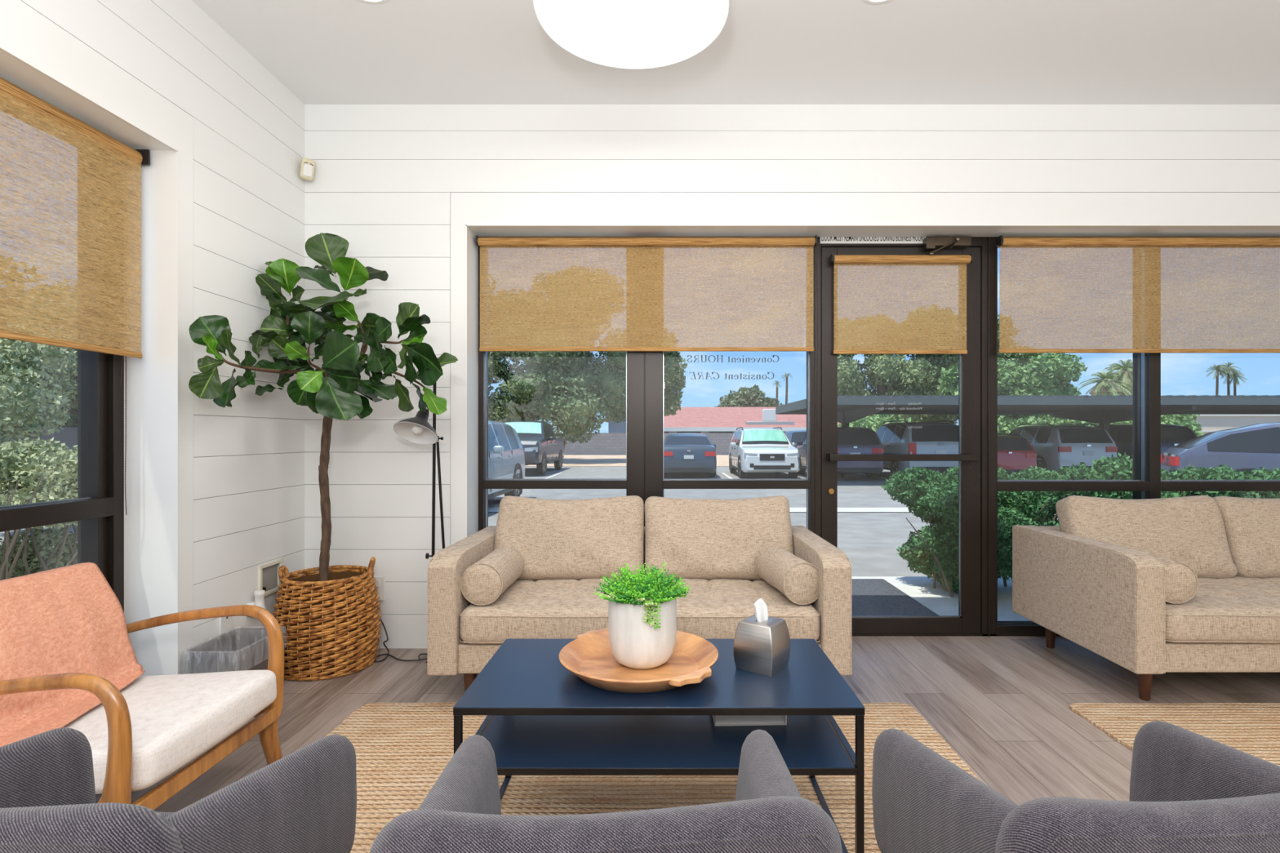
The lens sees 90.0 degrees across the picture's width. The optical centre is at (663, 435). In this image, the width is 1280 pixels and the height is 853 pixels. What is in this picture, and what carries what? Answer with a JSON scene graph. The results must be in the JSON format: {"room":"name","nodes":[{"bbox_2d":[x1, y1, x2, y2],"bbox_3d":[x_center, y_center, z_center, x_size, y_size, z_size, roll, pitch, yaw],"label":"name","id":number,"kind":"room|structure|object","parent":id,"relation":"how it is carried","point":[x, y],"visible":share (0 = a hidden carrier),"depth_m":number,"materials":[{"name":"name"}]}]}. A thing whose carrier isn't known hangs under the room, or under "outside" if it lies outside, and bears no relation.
{"room":"waiting room","nodes":[
{"label":"waiting room","id":0,"kind":"room"},
{"bbox_2d":[21,0,304,647],"bbox_3d":[-2.027,-0.303,0.106,0.350,2.806,6.412,0,0,0],"label":"wall","id":1,"kind":"structure","parent":0,"point":[249,127],"depth_m":2.76,"materials":[{"name":"white paint"}]},
{"bbox_2d":[0,101,124,613],"bbox_3d":[-2.102,-0.042,1.617,0.100,2.283,1.633,0,0,0],"label":"window","id":2,"kind":"structure","parent":1,"relation":"in","point":[98,508],"depth_m":2.35,"materials":[{"name":"brown metal"}]},
{"bbox_2d":[0,76,150,515],"bbox_3d":[-1.979,-0.387,1.625,0.084,1.374,1.574,0,0,0],"label":"roller blind","id":3,"kind":"object","parent":2,"relation":"attached to","point":[27,103],"visible":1,"depth_m":2.10,"materials":[{"name":"brown fabric"}]},
{"bbox_2d":[0,0,193,676],"bbox_3d":[-1.960,-0.076,1.617,0.225,2.352,1.801,0,0,0],"label":"trim","id":4,"kind":"structure","parent":1,"relation":"attached to","point":[38,56],"depth_m":2.43,"materials":[{"name":"white paint"}]},
{"bbox_2d":[218,616,232,635],"bbox_3d":[-1.847,0.800,2.700,0.010,0.120,0.075,0,0,0],"label":"outlet cover","id":5,"kind":"object","parent":1,"relation":"attached to","point":[225,624],"visible":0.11,"depth_m":2.69,"materials":[{"name":"white plastic"}]},
{"bbox_2d":[246,590,266,609],"bbox_3d":[-1.817,0.751,2.860,0.069,0.108,0.050,0,0,0],"label":"air freshener","id":6,"kind":"object","parent":1,"relation":"attached to","point":[259,595],"visible":0.41,"depth_m":2.85,"materials":[{"name":"white plastic"}]},
{"bbox_2d":[257,558,283,596],"bbox_3d":[-1.852,0.670,3.005,0.024,0.150,0.176,0,0,0],"label":"box","id":7,"kind":"object","parent":1,"relation":"attached to","point":[267,572],"visible":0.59,"depth_m":3.01,"materials":[{"name":"beige plastic"}]},
{"bbox_2d":[505,422,541,433],"bbox_3d":[-4.800,-0.247,21.392,1.488,0.391,0.387,0,0,0],"label":"windshield","id":8,"kind":"object","parent":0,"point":[520,427],"depth_m":21.41},
{"bbox_2d":[608,597,676,669],"bbox_3d":[-0.060,0.544,1.795,0.191,0.188,0.192,0,0,0],"label":"pot","id":9,"kind":"object","parent":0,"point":[641,636],"depth_m":1.71,"materials":[{"name":"ceramic"}]},
{"bbox_2d":[95,576,1279,812],"bbox_3d":[10.000,1.250,-1.465,100.000,0.300,13.070,0,0,0],"label":"floor","id":10,"kind":"structure","parent":0,"point":[1002,703],"depth_m":2.70,"materials":[{"name":"wood"}]},
{"bbox_2d":[0,604,284,810],"bbox_3d":[-1.612,0.765,1.820,0.732,0.679,0.674,0,0,0],"label":"armchair","id":11,"kind":"object","parent":10,"relation":"on","point":[140,734],"visible":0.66,"depth_m":1.75,"materials":[{"name":"fabric"}]},
{"bbox_2d":[0,562,145,746],"bbox_3d":[-1.725,0.580,1.726,0.464,0.360,0.668,0,0,0],"label":"cushion","id":12,"kind":"object","parent":11,"relation":"on","point":[68,619],"visible":0.8,"depth_m":1.81,"materials":[{"name":"fabric"}]},
{"bbox_2d":[62,669,277,795],"bbox_3d":[-1.514,0.828,1.820,0.536,0.142,0.563,0,0,0],"label":"seat cushion","id":13,"kind":"object","parent":11,"relation":"on","point":[175,718],"depth_m":1.77,"materials":[{"name":"beige fabric"}]},
{"bbox_2d":[184,627,284,673],"bbox_3d":[-1.723,0.959,2.585,0.229,0.280,0.339,0,0,0],"label":"trash can","id":14,"kind":"object","parent":10,"relation":"on","point":[240,648],"visible":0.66,"depth_m":2.55,"materials":[{"name":"grey"}]},
{"bbox_2d":[272,556,381,681],"bbox_3d":[-1.607,0.847,3.062,0.469,0.507,0.466,0,0,27],"label":"wicker basket","id":15,"kind":"object","parent":10,"relation":"on","point":[335,628],"visible":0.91,"depth_m":2.89,"materials":[{"name":"brown wicker"}]},
{"bbox_2d":[188,232,457,587],"bbox_3d":[-1.355,0.055,2.755,0.970,1.990,0.827,0,0,0],"label":"fiddle leaf fig","id":16,"kind":"object","parent":15,"relation":"in","point":[327,390],"visible":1,"depth_m":2.81,"materials":[{"name":"green plant"}]},
{"bbox_2d":[374,382,444,662],"bbox_3d":[-1.214,0.404,3.109,0.553,1.395,0.356,0,0,0],"label":"floor lamp","id":17,"kind":"object","parent":10,"relation":"on","point":[417,429],"visible":0.73,"depth_m":3.10,"materials":[{"name":"black metal"}]},
{"bbox_2d":[427,494,851,692],"bbox_3d":[-0.096,0.698,2.974,1.678,0.805,0.917,0,0,0],"label":"sofa","id":18,"kind":"object","parent":10,"relation":"on","point":[566,547],"visible":0.72,"depth_m":2.94,"materials":[{"name":"fabric"}]},
{"bbox_2d":[460,546,524,605],"bbox_3d":[-0.735,0.601,2.774,0.173,0.173,0.418,0,0,0],"label":"bolster pillow","id":19,"kind":"object","parent":18,"relation":"on","point":[484,581],"visible":1,"depth_m":2.58,"materials":[{"name":"fabric"}]},
{"bbox_2d":[495,494,644,581],"bbox_3d":[-0.457,0.504,3.135,0.718,0.418,0.283,0,0,0],"label":"cushion","id":20,"kind":"object","parent":18,"relation":"on","point":[580,540],"depth_m":3.05,"materials":[{"name":"fabric"}]},
{"bbox_2d":[644,495,793,581],"bbox_3d":[0.265,0.507,3.135,0.721,0.418,0.290,0,0,0],"label":"cushion","id":21,"kind":"object","parent":18,"relation":"on","point":[698,540],"depth_m":3.05,"materials":[{"name":"fabric"}]},
{"bbox_2d":[755,546,818,604],"bbox_3d":[0.537,0.601,2.782,0.173,0.173,0.418,0,0,-8],"label":"bolster pillow","id":22,"kind":"object","parent":18,"relation":"on","point":[797,579],"visible":0.96,"depth_m":2.59,"materials":[{"name":"fabric"}]},
{"bbox_2d":[325,702,980,852],"bbox_3d":[-0.111,1.092,1.362,2.246,0.013,2.494,0,0,0],"label":"jute rug","id":23,"kind":"object","parent":10,"relation":"on","point":[402,749],"visible":0.24,"depth_m":2.01,"materials":[{"name":"brown carpet"}]},
{"bbox_2d":[0,727,356,852],"bbox_3d":[-0.838,0.757,0.937,0.565,0.665,0.486,0,0,3],"label":"tub chair","id":24,"kind":"object","parent":23,"relation":"on","point":[304,801],"visible":1,"depth_m":0.94,"materials":[{"name":"grey fabric"}]},
{"bbox_2d":[157,812,175,817],"bbox_3d":[-0.837,0.745,0.960,0.427,0.144,0.440,0,0,3],"label":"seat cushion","id":25,"kind":"object","parent":24,"relation":"on","point":[164,814],"depth_m":1.15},
{"bbox_2d":[369,729,842,852],"bbox_3d":[-0.072,0.757,0.932,0.565,0.665,0.486,0,0,-2],"label":"tub chair","id":26,"kind":"object","parent":23,"relation":"on","point":[461,812],"visible":1,"depth_m":0.72,"materials":[{"name":"grey fabric"}]},
{"bbox_2d":[453,639,864,852],"bbox_3d":[-0.012,0.875,1.786,0.984,0.450,0.515,0,0,0],"label":"coffee table","id":27,"kind":"object","parent":23,"relation":"on","point":[542,718],"visible":0.88,"depth_m":1.63,"materials":[{"name":"blue"}]},
{"bbox_2d":[559,628,718,693],"bbox_3d":[-0.069,0.624,1.771,0.438,0.053,0.438,0,0,0],"label":"wooden bowl","id":28,"kind":"object","parent":27,"relation":"on","point":[589,657],"visible":0.83,"depth_m":1.75,"materials":[{"name":"brown wood"}]},
{"bbox_2d":[593,561,690,669],"bbox_3d":[-0.063,0.494,1.793,0.272,0.289,0.275,0,0,13],"label":"potted fern","id":29,"kind":"object","parent":28,"relation":"on","point":[642,611],"visible":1,"depth_m":1.72,"materials":[{"name":"ceramic"}]},
{"bbox_2d":[482,715,854,768],"bbox_3d":[-0.012,0.796,1.786,0.936,0.002,0.511,0,0,0],"label":"shelf","id":30,"kind":"object","parent":27,"relation":"attached to","point":[517,741],"depth_m":1.66,"materials":[{"name":"blue"}]},
{"bbox_2d":[711,715,786,726],"bbox_3d":[0.234,0.780,1.857,0.198,0.030,0.215,0,0,-2],"label":"book","id":31,"kind":"object","parent":27,"relation":"on","point":[718,720],"visible":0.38,"depth_m":1.75,"materials":[{"name":"paper"}]},
{"bbox_2d":[733,598,790,676],"bbox_3d":[0.276,0.554,1.797,0.120,0.192,0.120,0,0,35],"label":"tissue box cover","id":32,"kind":"object","parent":27,"relation":"on","point":[762,642],"visible":1,"depth_m":1.76,"materials":[{"name":"metal"}]},
{"bbox_2d":[871,720,1279,852],"bbox_3d":[0.671,0.757,0.962,0.565,0.665,0.486,0,0,-3],"label":"tub chair","id":33,"kind":"object","parent":23,"relation":"on","point":[1190,792],"visible":1,"depth_m":0.90,"materials":[{"name":"grey fabric"}]},
{"bbox_2d":[851,578,939,616],"bbox_3d":[1.195,1.113,4.295,0.990,0.014,1.270,0,0,0],"label":"door mat","id":34,"kind":"object","parent":10,"relation":"on","point":[869,597],"visible":0.24,"depth_m":4.24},
{"bbox_2d":[1012,494,1279,701],"bbox_3d":[2.732,0.698,2.987,1.724,0.805,0.917,0,0,0],"label":"sofa","id":35,"kind":"object","parent":10,"relation":"on","point":[1094,580],"visible":0.96,"depth_m":2.94,"materials":[{"name":"fabric"}]},
{"bbox_2d":[1055,494,1237,578],"bbox_3d":[2.359,0.504,3.148,0.741,0.418,0.284,0,0,0],"label":"cushion","id":36,"kind":"object","parent":35,"relation":"on","point":[1197,532],"depth_m":3.08,"materials":[{"name":"fabric"}]},
{"bbox_2d":[1154,555,1198,604],"bbox_3d":[2.093,0.601,2.799,0.173,0.173,0.418,0,0,3],"label":"bolster pillow","id":37,"kind":"object","parent":35,"relation":"on","point":[1181,580],"visible":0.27,"depth_m":2.59,"materials":[{"name":"fabric"}]},
{"bbox_2d":[1211,495,1279,578],"bbox_3d":[3.105,0.507,3.148,0.744,0.418,0.289,0,0,0],"label":"cushion","id":38,"kind":"object","parent":35,"relation":"on","point":[1251,526],"depth_m":3.07,"materials":[{"name":"fabric"}]},
{"bbox_2d":[1067,702,1279,766],"bbox_3d":[2.814,1.092,1.774,2.396,0.014,1.658,0,0,0],"label":"jute rug","id":39,"kind":"object","parent":10,"relation":"on","point":[1253,729],"visible":0.5,"depth_m":2.44,"materials":[{"name":"fabric"}]},
{"bbox_2d":[191,0,1279,104],"bbox_3d":[1.324,-1.806,0.225,7.352,0.200,7.050,0,0,0],"label":"ceiling","id":40,"kind":"structure","parent":0,"point":[322,51],"depth_m":2.89,"materials":[{"name":"white paint"}]},
{"bbox_2d":[360,0,387,4],"bbox_3d":[-1.135,-1.702,2.442,0.170,0.005,0.170,0,0,0],"label":"recessed light","id":41,"kind":"object","parent":40,"relation":"in","point":[372,2],"visible":1,"depth_m":2.51,"materials":[{"name":"white plastic"}]},
{"bbox_2d":[533,0,728,69],"bbox_3d":[-0.115,-1.606,2.290,0.692,0.200,0.692,0,0,0],"label":"drum ceiling light","id":42,"kind":"object","parent":40,"relation":"attached to","point":[635,34],"visible":1,"depth_m":2.36,"materials":[{"name":"white"}]},
{"bbox_2d":[862,0,891,4],"bbox_3d":[0.835,-1.702,2.442,0.170,0.005,0.170,0,0,0],"label":"recessed light","id":43,"kind":"object","parent":40,"relation":"in","point":[872,2],"visible":1,"depth_m":2.51,"materials":[{"name":"white plastic"}]},
{"bbox_2d":[742,430,786,441],"bbox_3d":[3.130,0.013,19.987,1.376,0.365,0.370,0,0,0],"label":"windshield","id":44,"kind":"object","parent":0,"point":[748,435],"depth_m":19.97},
{"bbox_2d":[303,104,1279,648],"bbox_3d":[1.324,-0.303,3.525,7.352,2.806,0.450,0,0,0],"label":"wall","id":45,"kind":"structure","parent":0,"point":[385,176],"depth_m":3.30,"materials":[{"name":"white paint"}]},
{"bbox_2d":[299,157,315,181],"bbox_3d":[-1.808,-1.350,3.247,0.070,0.108,0.048,0,0,-38],"label":"sensor","id":46,"kind":"object","parent":45,"relation":"attached to","point":[307,165],"visible":1,"depth_m":3.23,"materials":[{"name":"beige plastic"}]},
{"bbox_2d":[373,576,384,600],"bbox_3d":[-1.478,0.790,3.293,0.080,0.125,0.014,0,0,0],"label":"wall outlet","id":47,"kind":"object","parent":45,"relation":"attached to","point":[380,581],"visible":0.48,"depth_m":3.29,"materials":[{"name":"white plastic"}]},
{"bbox_2d":[375,579,379,587],"bbox_3d":[-1.478,0.762,3.289,0.034,0.040,0.006,0,0,0],"label":"socket","id":48,"kind":"object","parent":47,"relation":"attached to","point":[377,581],"depth_m":3.29,"materials":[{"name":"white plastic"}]},
{"bbox_2d":[478,236,814,533],"bbox_3d":[-0.096,-0.042,3.550,1.840,2.283,0.100,0,0,0],"label":"window","id":49,"kind":"structure","parent":45,"relation":"in","point":[644,479],"depth_m":3.50,"materials":[{"name":"brown metal"}]},
{"bbox_2d":[475,235,818,462],"bbox_3d":[-0.088,-0.457,3.427,1.826,1.213,0.058,0,0,0],"label":"roller blind","id":50,"kind":"object","parent":49,"relation":"attached to","point":[645,242],"visible":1,"depth_m":3.44,"materials":[{"name":"brown fabric"}]},
{"bbox_2d":[450,192,1279,545],"bbox_3d":[1.467,-0.076,3.408,5.134,2.352,0.225,0,0,0],"label":"trim","id":51,"kind":"structure","parent":45,"relation":"attached to","point":[472,214],"depth_m":3.30,"materials":[{"name":"white paint"}]},
{"bbox_2d":[814,235,998,636],"bbox_3d":[1.327,-0.042,3.513,1.006,2.283,0.214,0,0,0],"label":"door","id":52,"kind":"structure","parent":45,"relation":"in","point":[977,485],"depth_m":3.50,"materials":[{"name":"brown metal"}]},
{"bbox_2d":[820,236,925,243],"bbox_3d":[1.143,-1.079,3.498,0.577,0.062,0.003,0,0,0],"label":"door sign","id":53,"kind":"object","parent":52,"relation":"attached to","point":[823,239],"visible":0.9,"depth_m":3.50,"materials":[{"name":"white plastic"}]},
{"bbox_2d":[830,253,975,468],"bbox_3d":[1.292,-0.399,3.462,0.775,1.158,0.057,0,0,0],"label":"roller blind","id":54,"kind":"object","parent":52,"relation":"attached to","point":[879,260],"visible":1,"depth_m":3.47,"materials":[{"name":"brown fabric"}]},
{"bbox_2d":[996,236,1279,635],"bbox_3d":[2.884,-0.042,3.565,2.132,2.283,0.130,0,0,0],"label":"window","id":55,"kind":"structure","parent":45,"relation":"in","point":[1146,483],"depth_m":3.50,"materials":[{"name":"brown metal"}]},
{"bbox_2d":[995,235,1279,352],"bbox_3d":[2.712,-0.752,3.427,1.841,0.621,0.058,0,0,0],"label":"roller blind","id":56,"kind":"object","parent":55,"relation":"attached to","point":[1189,242],"visible":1,"depth_m":3.44,"materials":[{"name":"brown fabric"}]},
{"label":"outside","id":57,"kind":"structure","parent":0,"visible":0},
{"bbox_2d":[0,466,1085,576],"bbox_3d":[25.000,1.220,67.535,330.000,0.160,124.930,0,0,0],"label":"ground","id":58,"kind":"structure","parent":57,"point":[870,540],"depth_m":12.68,"materials":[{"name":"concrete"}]},
{"bbox_2d":[0,436,77,580],"bbox_3d":[-3.572,0.562,3.586,1.367,1.186,4.015,0,0,0],"label":"hedge","id":59,"kind":"object","parent":58,"relation":"on","point":[48,473],"visible":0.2,"depth_m":3.53,"materials":[{"name":"green"}]},
{"bbox_2d":[0,426,77,451],"bbox_3d":[-9.100,0.590,9.500,0.200,1.420,13.000,0,0,0],"label":"wall","id":60,"kind":"structure","parent":58,"relation":"on","point":[68,435],"depth_m":9.59,"materials":[{"name":"grey"}]},
{"bbox_2d":[0,279,77,447],"bbox_3d":[-7.775,-0.394,8.955,1.259,3.391,3.899,0,0,0],"label":"broadleaf tree","id":61,"kind":"object","parent":58,"relation":"on","point":[31,373],"visible":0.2,"depth_m":7.70,"materials":[{"name":"green plant"}]},
{"bbox_2d":[0,255,77,427],"bbox_3d":[-11.369,-0.921,9.517,4.482,4.452,11.774,0,0,2],"label":"broadleaf tree","id":62,"kind":"object","parent":58,"relation":"on","point":[72,422],"visible":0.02,"depth_m":10.06,"materials":[{"name":"green plant"}]},
{"bbox_2d":[488,420,524,499],"bbox_3d":[-3.580,0.470,10.752,2.070,1.512,4.140,0,0,0],"label":"utility vehicle","id":63,"kind":"object","parent":58,"relation":"on","point":[506,453],"visible":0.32,"depth_m":11.22,"materials":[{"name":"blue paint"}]},
{"bbox_2d":[488,445,504,453],"bbox_3d":[-2.671,0.232,10.176,0.253,0.135,0.100,0,0,0],"label":"mirror","id":64,"kind":"object","parent":63,"relation":"attached to","point":[496,449],"depth_m":10.14,"materials":[{"name":"grey paint"}]},
{"bbox_2d":[503,420,564,475],"bbox_3d":[-4.800,0.393,22.552,2.230,1.814,5.340,0,0,0],"label":"pickup truck","id":65,"kind":"object","parent":58,"relation":"on","point":[541,446],"visible":0.5,"depth_m":21.30,"materials":[{"name":"grey paint"}]},
{"bbox_2d":[546,436,554,440],"bbox_3d":[-3.812,0.120,21.463,0.253,0.135,0.100,0,0,0],"label":"mirror","id":66,"kind":"object","parent":65,"relation":"attached to","point":[551,438],"depth_m":21.43,"materials":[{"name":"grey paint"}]},
{"bbox_2d":[604,416,626,432],"bbox_3d":[-2.250,-0.675,48.000,4.300,3.950,7.000,0,0,0],"label":"house","id":67,"kind":"structure","parent":58,"relation":"on","point":[613,427],"depth_m":45.00,"materials":[{"name":"grey"}]},
{"bbox_2d":[524,454,728,466],"bbox_3d":[1.500,1.288,34.050,21.000,0.001,15.100,0,0,0],"label":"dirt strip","id":68,"kind":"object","parent":58,"relation":"on","point":[568,460],"visible":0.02,"depth_m":32.23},
{"bbox_2d":[488,265,626,445],"bbox_3d":[-6.931,-3.880,31.120,12.194,10.372,6.544,0,0,5],"label":"broadleaf tree","id":69,"kind":"object","parent":68,"relation":"on","point":[562,388],"visible":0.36,"depth_m":29.32,"materials":[{"name":"green plant"}]},
{"bbox_2d":[663,325,687,416],"bbox_3d":[-0.407,-2.210,32.984,3.265,7.023,2.252,0,0,0],"label":"broadleaf tree","id":70,"kind":"object","parent":68,"relation":"on","point":[673,377],"visible":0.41,"depth_m":32.54,"materials":[{"name":"green plant"}]},
{"bbox_2d":[837,304,1019,424],"bbox_3d":[12.016,-2.455,31.095,9.988,7.516,5.971,0,0,0],"label":"broadleaf tree","id":71,"kind":"object","parent":68,"relation":"on","point":[920,375],"visible":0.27,"depth_m":29.51,"materials":[{"name":"green plant"}]},
{"bbox_2d":[554,432,734,454],"bbox_3d":[-7.000,0.575,42.100,46.000,1.450,0.200,0,0,0],"label":"wall","id":72,"kind":"structure","parent":58,"relation":"on","point":[602,443],"depth_m":42.00,"materials":[{"name":"paint"}]},
{"bbox_2d":[663,433,716,476],"bbox_3d":[0.740,0.614,21.198,2.070,1.371,4.440,0,0,0],"label":"sedan","id":73,"kind":"object","parent":58,"relation":"on","point":[683,453],"visible":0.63,"depth_m":19.04,"materials":[{"name":"blue paint"}]},
{"bbox_2d":[488,507,912,511],"bbox_3d":[4.500,1.205,10.350,15.000,0.010,0.700,0,0,0],"label":"strip","id":74,"kind":"object","parent":58,"relation":"on","point":[490,509],"visible":0.02,"depth_m":10.34,"materials":[{"name":"concrete"}]},
{"bbox_2d":[714,384,782,407],"bbox_3d":[8.582,-1.973,66.008,8.275,6.557,4.394,0,0,-3],"label":"broadleaf tree","id":75,"kind":"object","parent":58,"relation":"on","point":[745,397],"visible":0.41,"depth_m":64.77,"materials":[{"name":"green plant"}]},
{"bbox_2d":[663,407,839,432],"bbox_3d":[8.000,-0.650,58.900,22.000,3.900,12.200,0,0,0],"label":"building","id":76,"kind":"structure","parent":58,"relation":"on","point":[688,420],"depth_m":54.73,"materials":[{"name":"beige"}]},
{"bbox_2d":[745,408,794,424],"bbox_3d":[8.900,-1.525,54.200,4.000,1.350,1.200,0,0,0],"label":"rooftop equipment","id":77,"kind":"object","parent":76,"relation":"on","point":[768,415],"visible":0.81,"depth_m":53.70,"materials":[{"name":"white metal"}]},
{"bbox_2d":[728,426,799,478],"bbox_3d":[3.130,0.520,20.602,2.090,1.561,4.240,0,0,0],"label":"utility vehicle","id":78,"kind":"object","parent":58,"relation":"on","point":[750,450],"visible":1,"depth_m":19.02,"materials":[{"name":"white paint"}]},
{"bbox_2d":[730,442,737,446],"bbox_3d":[2.212,0.293,20.012,0.253,0.135,0.100,0,0,0],"label":"mirror","id":79,"kind":"object","parent":78,"relation":"attached to","point":[733,444],"depth_m":19.97,"materials":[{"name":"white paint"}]},
{"bbox_2d":[759,453,784,460],"bbox_3d":[3.130,0.639,18.513,0.722,0.198,0.050,0,0,0],"label":"grille","id":80,"kind":"object","parent":78,"relation":"attached to","point":[762,456],"depth_m":18.49,"materials":[{"name":"grey"}]},
{"bbox_2d":[753,465,791,469],"bbox_3d":[3.130,0.935,18.513,1.066,0.122,0.050,0,0,0],"label":"grille","id":81,"kind":"object","parent":78,"relation":"attached to","point":[755,467],"depth_m":18.49,"materials":[{"name":"grey"}]},
{"bbox_2d":[791,442,797,446],"bbox_3d":[4.048,0.293,20.012,0.253,0.135,0.100,0,0,0],"label":"mirror","id":82,"kind":"object","parent":78,"relation":"attached to","point":[794,444],"depth_m":19.97,"materials":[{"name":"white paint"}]},
{"bbox_2d":[773,380,780,399],"bbox_3d":[15.051,-3.000,84.950,1.380,8.630,1.680,0,0,0],"label":"palm tree","id":83,"kind":"object","parent":58,"relation":"on","point":[776,381],"visible":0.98,"depth_m":84.89,"materials":[{"name":"green plant"}]},
{"bbox_2d":[781,372,791,404],"bbox_3d":[16.329,-3.520,84.960,1.746,9.663,1.572,0,0,0],"label":"palm tree","id":84,"kind":"object","parent":58,"relation":"on","point":[785,375],"visible":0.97,"depth_m":84.89,"materials":[{"name":"green plant"}]},
{"bbox_2d":[784,430,806,448],"bbox_3d":[5.950,0.544,26.752,2.120,1.512,4.340,0,0,0],"label":"utility vehicle","id":85,"kind":"object","parent":58,"relation":"on","point":[796,436],"visible":0.07,"depth_m":26.20,"materials":[{"name":"grey paint"}]},
{"bbox_2d":[796,426,884,479],"bbox_3d":[5.380,0.514,20.148,2.090,1.572,4.340,0,0,0],"label":"utility vehicle","id":86,"kind":"object","parent":58,"relation":"on","point":[851,440],"visible":0.66,"depth_m":18.08,"materials":[{"name":"grey paint"}]},
{"bbox_2d":[797,441,804,445],"bbox_3d":[4.462,0.269,20.752,0.253,0.135,0.100,0,0,0],"label":"mirror","id":87,"kind":"object","parent":86,"relation":"attached to","point":[800,443],"depth_m":20.71,"materials":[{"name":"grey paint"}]},
{"bbox_2d":[875,420,958,479],"bbox_3d":[7.660,0.430,20.148,2.210,1.741,4.940,0,0,0],"label":"pickup truck","id":88,"kind":"object","parent":58,"relation":"on","point":[936,437],"visible":0.43,"depth_m":17.93,"materials":[{"name":"grey paint"}]},
{"bbox_2d":[880,465,1074,597],"bbox_3d":[2.351,0.693,4.614,1.429,1.003,0.926,0,0,-11],"label":"bush","id":89,"kind":"object","parent":58,"relation":"on","point":[932,496],"visible":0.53,"depth_m":4.52,"materials":[{"name":"green plant"}]},
{"bbox_2d":[935,352,1087,420],"bbox_3d":[14.678,-1.146,27.772,6.149,4.896,3.910,0,0,0],"label":"broadleaf tree","id":90,"kind":"object","parent":58,"relation":"on","point":[1044,375],"visible":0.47,"depth_m":26.65,"materials":[{"name":"green plant"}]},
{"bbox_2d":[997,434,1036,475],"bbox_3d":[9.850,0.630,20.098,1.990,1.341,3.840,0,0,0],"label":"hatchback","id":91,"kind":"object","parent":58,"relation":"on","point":[1015,454],"visible":0.25,"depth_m":18.22,"materials":[{"name":"red paint"}]},
{"bbox_2d":[837,414,1204,436],"bbox_3d":[13.687,0.119,26.069,15.022,3.011,4.162,0,0,2],"label":"shrub","id":92,"kind":"object","parent":58,"relation":"on","point":[873,422],"visible":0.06,"depth_m":25.19,"materials":[{"name":"green plant"}]},
{"bbox_2d":[997,340,1045,367],"bbox_3d":[17.263,-1.960,32.981,4.680,6.522,3.389,0,0,0],"label":"broadleaf tree","id":93,"kind":"object","parent":58,"relation":"on","point":[1023,357],"visible":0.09,"depth_m":32.20,"materials":[{"name":"green plant"}]},
{"bbox_2d":[775,395,1279,478],"bbox_3d":[18.850,0.150,19.025,30.000,2.300,6.070,0,0,0],"label":"carport","id":94,"kind":"object","parent":58,"relation":"on","point":[1103,411],"visible":0.77,"depth_m":16.80,"materials":[{"name":"grey paint"}]},
{"bbox_2d":[1006,423,1117,471],"bbox_3d":[12.280,0.470,20.798,2.170,1.661,4.640,0,0,0],"label":"utility vehicle","id":95,"kind":"object","parent":58,"relation":"on","point":[1055,446],"visible":0.48,"depth_m":18.70,"materials":[{"name":"white paint"}]},
{"bbox_2d":[1006,382,1199,422],"bbox_3d":[21.252,-0.841,32.493,12.509,4.287,3.485,0,0,-8],"label":"broadleaf tree","id":96,"kind":"object","parent":58,"relation":"on","point":[1078,393],"visible":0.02,"depth_m":31.65,"materials":[{"name":"green plant"}]},
{"bbox_2d":[1075,368,1133,395],"bbox_3d":[25.001,-1.218,35.928,3.027,5.036,2.805,0,0,-35],"label":"palm tree","id":97,"kind":"object","parent":58,"relation":"on","point":[1104,386],"visible":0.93,"depth_m":35.61,"materials":[{"name":"green plant"}]},
{"bbox_2d":[1102,359,1133,395],"bbox_3d":[26.758,-1.569,37.133,2.907,5.737,2.884,0,0,0],"label":"palm tree","id":98,"kind":"object","parent":58,"relation":"on","point":[1126,371],"visible":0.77,"depth_m":36.62,"materials":[{"name":"green plant"}]},
{"bbox_2d":[1095,423,1197,466],"bbox_3d":[14.720,0.464,20.598,2.120,1.673,4.440,0,0,0],"label":"utility vehicle","id":99,"kind":"object","parent":58,"relation":"on","point":[1171,435],"visible":0.12,"depth_m":18.95,"materials":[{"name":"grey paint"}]},
{"bbox_2d":[1050,452,1279,499],"bbox_3d":[6.192,0.623,4.716,6.614,1.042,1.160,0,0,0],"label":"hedge","id":100,"kind":"object","parent":58,"relation":"on","point":[1117,468],"visible":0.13,"depth_m":4.57,"materials":[{"name":"green"}]},
{"bbox_2d":[1205,364,1230,395],"bbox_3d":[47.611,-2.398,54.952,1.819,7.416,1.563,0,0,17],"label":"palm tree","id":101,"kind":"object","parent":58,"relation":"on","point":[1216,370],"visible":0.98,"depth_m":54.93,"materials":[{"name":"green plant"}]},
{"bbox_2d":[1160,422,1279,474],"bbox_3d":[10.550,0.486,9.876,4.540,1.452,2.090,0,0,30],"label":"car","id":102,"kind":"object","parent":58,"relation":"on","point":[1248,447],"visible":0.34,"depth_m":9.97,"materials":[{"name":"blue paint"}]},
{"bbox_2d":[1218,361,1240,395],"bbox_3d":[48.578,-2.490,55.010,1.773,7.592,1.876,0,0,0],"label":"palm tree","id":103,"kind":"object","parent":58,"relation":"on","point":[1228,368],"visible":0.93,"depth_m":54.88,"materials":[{"name":"green plant"}]},
{"bbox_2d":[1187,414,1279,435],"bbox_3d":[50.900,-0.750,44.925,38.200,4.100,10.150,0,0,0],"label":"building","id":104,"kind":"structure","parent":58,"relation":"on","point":[1209,423],"depth_m":40.00,"materials":[{"name":"beige paint"}]},
{"bbox_2d":[1222,370,1247,395],"bbox_3d":[48.977,-2.139,54.959,1.684,6.886,1.878,0,0,0],"label":"palm tree","id":105,"kind":"object","parent":58,"relation":"on","point":[1235,381],"visible":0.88,"depth_m":54.86,"materials":[{"name":"green plant"}]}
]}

